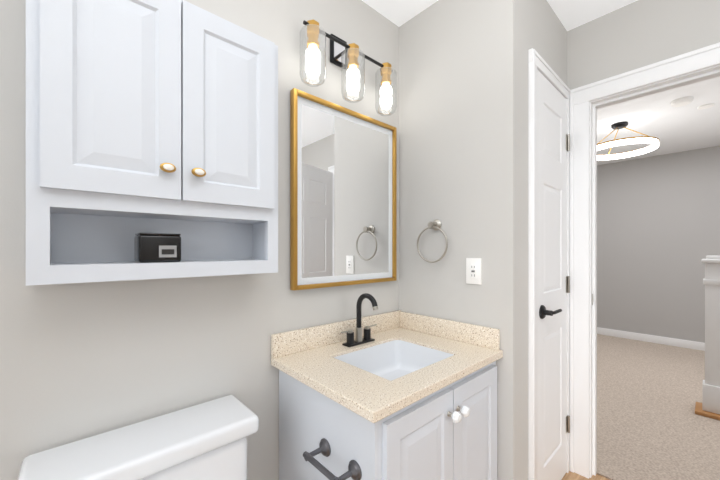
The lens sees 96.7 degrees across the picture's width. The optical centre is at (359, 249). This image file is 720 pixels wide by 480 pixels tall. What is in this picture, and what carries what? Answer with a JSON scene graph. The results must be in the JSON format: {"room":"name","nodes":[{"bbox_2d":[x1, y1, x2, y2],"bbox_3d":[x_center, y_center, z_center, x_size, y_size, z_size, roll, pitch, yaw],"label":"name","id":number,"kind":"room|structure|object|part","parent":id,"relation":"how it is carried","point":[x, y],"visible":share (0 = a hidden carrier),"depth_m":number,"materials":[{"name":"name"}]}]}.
{"room":"bathroom","nodes":[
{"label":"bathroom","id":0,"kind":"room"},
{"bbox_2d":[0,0,398,479],"bbox_3d":[-0.560,-0.003,1.119,2.000,2.440,0.100,0,0,-42],"label":"wall","id":1,"kind":"structure","parent":0,"point":[79,361],"depth_m":1.01,"materials":[{"name":"grey paint"}]},
{"bbox_2d":[26,0,277,285],"bbox_3d":[-0.535,-0.306,0.925,0.590,0.764,0.216,0,0,-42],"label":"upper cabinet","id":2,"kind":"object","parent":1,"relation":"attached to","point":[151,116],"visible":1,"depth_m":0.84,"materials":[{"name":"white wood"}]},
{"bbox_3d":[-0.590,-0.408,0.781,0.271,0.544,0.018,0,0,-42],"label":"door","id":3,"kind":"part","parent":2,"relation":"part of","materials":[{"name":"white wood"}]},
{"bbox_2d":[38,198,270,224],"bbox_3d":[-0.557,-0.105,0.949,0.554,0.018,0.150,0,0,-42],"label":"shelf","id":4,"kind":"object","parent":2,"relation":"attached to","point":[55,212],"depth_m":0.92,"materials":[{"name":"white wood"}]},
{"bbox_2d":[134,233,180,262],"bbox_3d":[-0.563,-0.006,0.892,0.100,0.078,0.082,0,0,-42],"label":"box","id":5,"kind":"object","parent":2,"relation":"in","point":[156,247],"visible":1,"depth_m":0.86,"materials":[{"name":"black plastic"}]},
{"bbox_3d":[-0.563,-0.043,0.892,0.096,0.005,0.076,0,0,-42],"label":"lid","id":6,"kind":"part","parent":5,"relation":"part of","materials":[{"name":"black plastic"}]},
{"bbox_3d":[-0.500,-0.117,0.887,0.516,0.042,0.018,0,0,-42],"label":"rail","id":7,"kind":"part","parent":2,"relation":"part of","materials":[{"name":"white wood"}]},
{"bbox_3d":[-0.501,-0.213,0.833,0.038,0.025,0.026,0,0,-42],"label":"knob","id":8,"kind":"part","parent":2,"relation":"part of","materials":[{"name":"gold metal"}]},
{"bbox_3d":[-0.446,-0.213,0.882,0.038,0.025,0.026,0,0,-42],"label":"knob","id":9,"kind":"part","parent":2,"relation":"part of","materials":[{"name":"gold metal"}]},
{"bbox_3d":[-0.387,-0.408,0.967,0.271,0.544,0.018,0,0,-42],"label":"door","id":10,"kind":"part","parent":2,"relation":"part of","materials":[{"name":"white wood"}]},
{"bbox_2d":[271,309,401,358],"bbox_3d":[-0.060,0.372,1.488,0.757,0.090,0.020,0,0,-42],"label":"backsplash","id":11,"kind":"structure","parent":1,"relation":"attached to","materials":[{"name":"beige stone"}]},
{"bbox_2d":[290,88,396,289],"bbox_3d":[-0.045,-0.243,1.496,0.620,0.810,0.030,0,0,-42],"label":"vanity mirror","id":12,"kind":"object","parent":1,"relation":"attached to","point":[343,196],"visible":0.98,"depth_m":1.45,"materials":[{"name":"gold metal"}]},
{"bbox_3d":[-0.267,-0.243,1.294,0.018,0.810,0.030,0,0,-42],"label":"frame","id":13,"kind":"part","parent":12,"relation":"part of","materials":[{"name":"gold metal"}]},
{"bbox_3d":[-0.045,-0.639,1.496,0.584,0.018,0.030,0,0,-42],"label":"frame","id":14,"kind":"part","parent":12,"relation":"part of","materials":[{"name":"gold metal"}]},
{"bbox_3d":[-0.045,0.153,1.496,0.584,0.018,0.030,0,0,-42],"label":"frame","id":15,"kind":"part","parent":12,"relation":"part of","materials":[{"name":"gold metal"}]},
{"bbox_3d":[0.178,-0.243,1.699,0.018,0.810,0.030,0,0,-42],"label":"frame","id":16,"kind":"part","parent":12,"relation":"part of","materials":[{"name":"gold metal"}]},
{"bbox_2d":[300,19,396,115],"bbox_3d":[-0.042,-0.813,1.425,0.527,0.304,0.140,0,0,-42],"label":"sconce","id":17,"kind":"object","parent":1,"relation":"attached to","point":[341,51],"visible":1,"depth_m":1.39,"materials":[{"name":"glass"}]},
{"bbox_3d":[-0.186,-0.763,1.269,0.104,0.204,0.104,0,0,-42],"label":"glass","id":18,"kind":"part","parent":17,"relation":"part of","materials":[{"name":"clear glass"}]},
{"bbox_3d":[-0.069,-0.883,1.426,0.014,0.014,0.074,0,0,-42],"label":"arm","id":19,"kind":"part","parent":17,"relation":"part of"},
{"bbox_3d":[-0.030,-0.763,1.411,0.104,0.204,0.104,0,0,-42],"label":"glass","id":20,"kind":"part","parent":17,"relation":"part of","materials":[{"name":"clear glass"}]},
{"bbox_3d":[0.126,-0.763,1.554,0.104,0.204,0.104,0,0,-42],"label":"glass","id":21,"kind":"part","parent":17,"relation":"part of","materials":[{"name":"clear glass"}]},
{"bbox_2d":[399,0,566,479],"bbox_3d":[0.697,-0.003,1.850,0.843,2.440,0.710,0,0,-42],"label":"wall","id":22,"kind":"structure","parent":0,"point":[463,121],"depth_m":1.45,"materials":[{"name":"grey paint"}]},
{"bbox_2d":[417,219,447,262],"bbox_3d":[0.356,-0.044,1.553,0.056,0.212,0.177,0,0,-42],"label":"towel ring","id":23,"kind":"object","parent":22,"relation":"attached to","point":[435,224],"visible":1,"depth_m":1.54,"materials":[{"name":"silver metal"}]},
{"bbox_2d":[466,258,481,284],"bbox_3d":[0.506,0.094,1.425,0.009,0.116,0.072,0,0,-42],"label":"outlet","id":24,"kind":"object","parent":22,"relation":"attached to","point":[473,270],"visible":1,"depth_m":1.42,"materials":[{"name":"white plastic"}]},
{"bbox_2d":[528,61,536,479],"bbox_3d":[0.768,0.196,1.422,0.057,2.043,0.018,0,0,-42],"label":"trim","id":25,"kind":"structure","parent":22,"relation":"attached to","point":[530,270],"depth_m":1.41,"materials":[{"name":"white wood"}]},
{"bbox_2d":[533,53,534,479],"bbox_3d":[0.764,0.177,1.403,0.016,2.080,0.005,0,0,-42],"label":"trim","id":26,"kind":"structure","parent":22,"relation":"attached to","point":[533,266],"depth_m":1.40,"materials":[{"name":"white wood"}]},
{"bbox_2d":[528,48,569,99],"bbox_3d":[0.949,-0.855,1.587,0.546,0.057,0.018,0,0,-42],"label":"trim","id":27,"kind":"structure","parent":22,"relation":"attached to","point":[546,73],"depth_m":1.53,"materials":[{"name":"white wood"}]},
{"bbox_2d":[537,69,569,479],"bbox_3d":[0.978,0.194,1.579,0.458,2.022,0.065,0,0,-42],"label":"closet door","id":28,"kind":"structure","parent":22,"relation":"in","point":[553,283],"depth_m":1.58,"materials":[{"name":"white wood"}]},
{"bbox_3d":[0.910,0.287,1.487,0.112,0.015,0.020,0,0,-42],"label":"lever","id":29,"kind":"part","parent":28,"relation":"part of","materials":[{"name":"black metal"}]},
{"bbox_2d":[566,99,569,472],"bbox_3d":[1.139,0.196,1.760,0.032,2.043,0.018,0,0,-42],"label":"trim","id":30,"kind":"structure","parent":22,"relation":"attached to","point":[568,294],"depth_m":1.75,"materials":[{"name":"white wood"}]},
{"bbox_2d":[362,0,719,164],"bbox_3d":[1.774,-1.273,1.823,6.400,0.100,5.200,0,0,-42],"label":"ceiling","id":31,"kind":"structure","parent":0,"point":[690,126],"depth_m":2.81,"materials":[{"name":"white paint"}]},
{"bbox_2d":[597,121,659,159],"bbox_3d":[2.522,-1.086,3.107,0.568,0.274,0.568,0,0,-42],"label":"ceiling light","id":32,"kind":"object","parent":31,"relation":"attached to","point":[653,141],"depth_m":3.03,"materials":[{"name":"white metal"}]},
{"bbox_2d":[671,96,692,106],"bbox_3d":[2.626,-1.204,2.611,0.130,0.036,0.130,0,0,-42],"label":"smoke detector","id":33,"kind":"object","parent":31,"relation":"attached to","point":[682,101],"depth_m":2.58,"materials":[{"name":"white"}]},
{"bbox_2d":[697,103,713,109],"bbox_3d":[2.935,-1.214,2.716,0.100,0.016,0.100,0,0,-42],"label":"ceiling vent","id":34,"kind":"object","parent":31,"relation":"in","point":[704,106],"depth_m":2.70,"materials":[{"name":"white"}]},
{"bbox_2d":[567,22,587,89],"bbox_3d":[1.235,-0.003,1.795,0.120,2.440,0.095,0,0,-42],"label":"wall","id":35,"kind":"structure","parent":0,"point":[577,57],"depth_m":1.75,"materials":[{"name":"grey paint"}]},
{"bbox_2d":[593,104,596,474],"bbox_3d":[1.277,0.214,1.741,0.035,2.005,0.012,0,0,-42],"label":"door frame","id":36,"kind":"object","parent":35,"relation":"attached to","point":[594,289],"visible":0.93,"depth_m":1.73,"materials":[{"name":"white wood"}]},
{"bbox_2d":[562,471,609,479],"bbox_3d":[0.571,1.267,0.458,2.783,0.100,2.600,0,0,-42],"label":"floor","id":37,"kind":"structure","parent":0,"point":[570,475],"depth_m":1.71,"materials":[{"name":"beige wood"}]},
{"bbox_2d":[18,395,258,479],"bbox_3d":[-0.392,0.861,0.690,0.520,0.712,0.740,0,0,-42],"label":"toilet","id":38,"kind":"object","parent":37,"relation":"on","point":[205,440],"visible":1,"depth_m":0.86,"materials":[{"name":"white ceramic"}]},
{"bbox_2d":[271,293,502,479],"bbox_3d":[0.119,0.703,1.260,0.800,1.028,0.599,0,0,-42],"label":"bathroom vanity","id":39,"kind":"object","parent":37,"relation":"on","point":[397,395],"visible":1,"depth_m":1.14,"materials":[{"name":"white"}]},
{"bbox_2d":[271,326,502,423],"bbox_3d":[0.124,0.432,1.286,0.757,0.030,0.567,0,0,-42],"label":"countertop","id":40,"kind":"structure","parent":39,"relation":"on","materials":[{"name":"beige stone"}]},
{"bbox_2d":[340,293,378,347],"bbox_3d":[0.027,0.303,1.402,0.213,0.228,0.142,0,0,-42],"label":"faucet","id":41,"kind":"object","parent":40,"relation":"on","point":[369,341],"depth_m":1.42,"materials":[{"name":"black metal"}]},
{"bbox_3d":[0.190,0.785,0.991,0.331,0.613,0.018,0,0,-42],"label":"door","id":42,"kind":"part","parent":39,"relation":"part of","materials":[{"name":"white wood"}]},
{"bbox_3d":[0.305,0.552,1.072,0.018,0.018,0.016,0,0,-42],"label":"knob","id":43,"kind":"part","parent":39,"relation":"part of","materials":[{"name":"silver metal"}]},
{"bbox_3d":[0.319,0.552,1.057,0.038,0.038,0.030,0,0,-42],"label":"knob","id":44,"kind":"part","parent":39,"relation":"part of","materials":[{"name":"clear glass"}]},
{"bbox_3d":[0.346,0.552,1.110,0.018,0.018,0.016,0,0,-42],"label":"knob","id":45,"kind":"part","parent":39,"relation":"part of","materials":[{"name":"silver metal"}]},
{"bbox_3d":[0.360,0.552,1.094,0.038,0.038,0.030,0,0,-42],"label":"knob","id":46,"kind":"part","parent":39,"relation":"part of","materials":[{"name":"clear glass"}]},
{"bbox_3d":[0.438,0.785,1.216,0.331,0.613,0.018,0,0,-42],"label":"door","id":47,"kind":"part","parent":39,"relation":"part of","materials":[{"name":"white wood"}]},
{"bbox_2d":[588,0,719,83],"bbox_3d":[1.550,-1.013,1.450,0.120,0.420,0.840,0,0,-42],"label":"wall","id":48,"kind":"structure","parent":0,"point":[635,35],"depth_m":1.54,"materials":[{"name":"grey paint"}]},
{"bbox_2d":[570,42,719,478],"bbox_3d":[1.542,0.167,1.442,0.145,2.100,1.000,0,0,-42],"label":"door frame","id":49,"kind":"structure","parent":48,"relation":"attached to","point":[581,289],"depth_m":1.72,"materials":[{"name":"white wood"}]},
{"bbox_2d":[591,65,719,108],"bbox_3d":[1.550,-0.795,1.450,0.122,0.015,0.810,0,0,-42],"label":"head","id":50,"kind":"structure","parent":48,"relation":"attached to","point":[685,76],"depth_m":1.53},
{"bbox_3d":[1.551,0.215,1.450,0.002,2.005,0.810,0,0,-42],"label":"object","id":51,"kind":"object","parent":50,"relation":"attached to","visible":0},
{"bbox_2d":[595,69,719,107],"bbox_3d":[1.550,-0.782,1.441,0.035,0.012,0.798,0,0,-42],"label":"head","id":52,"kind":"structure","parent":51,"relation":"attached to","point":[666,86],"depth_m":1.54,"materials":[{"name":"white"}]},
{"bbox_2d":[596,334,719,479],"bbox_3d":[2.804,1.263,2.759,3.617,0.108,5.200,0,0,-42],"label":"floor","id":53,"kind":"structure","parent":0,"point":[651,425],"depth_m":2.32,"materials":[{"name":"beige carpet"}]},
{"bbox_2d":[695,256,719,419],"bbox_3d":[2.866,0.625,2.079,0.220,1.167,0.950,0,0,-42],"label":"newel post","id":54,"kind":"object","parent":53,"relation":"on","point":[709,406],"depth_m":2.33,"materials":[{"name":"white wood"}]},
{"bbox_2d":[597,146,719,342],"bbox_3d":[4.104,-0.003,3.943,0.100,2.440,5.200,0,0,-42],"label":"wall","id":55,"kind":"structure","parent":0,"point":[658,228],"depth_m":4.14,"materials":[{"name":"grey paint"}]},
{"bbox_2d":[597,327,704,350],"bbox_3d":[4.062,1.161,3.904,0.014,0.097,5.000,0,0,-42],"label":"baseboard","id":56,"kind":"structure","parent":55,"relation":"attached to","point":[695,345],"depth_m":4.16,"materials":[{"name":"white wood"}]}
]}

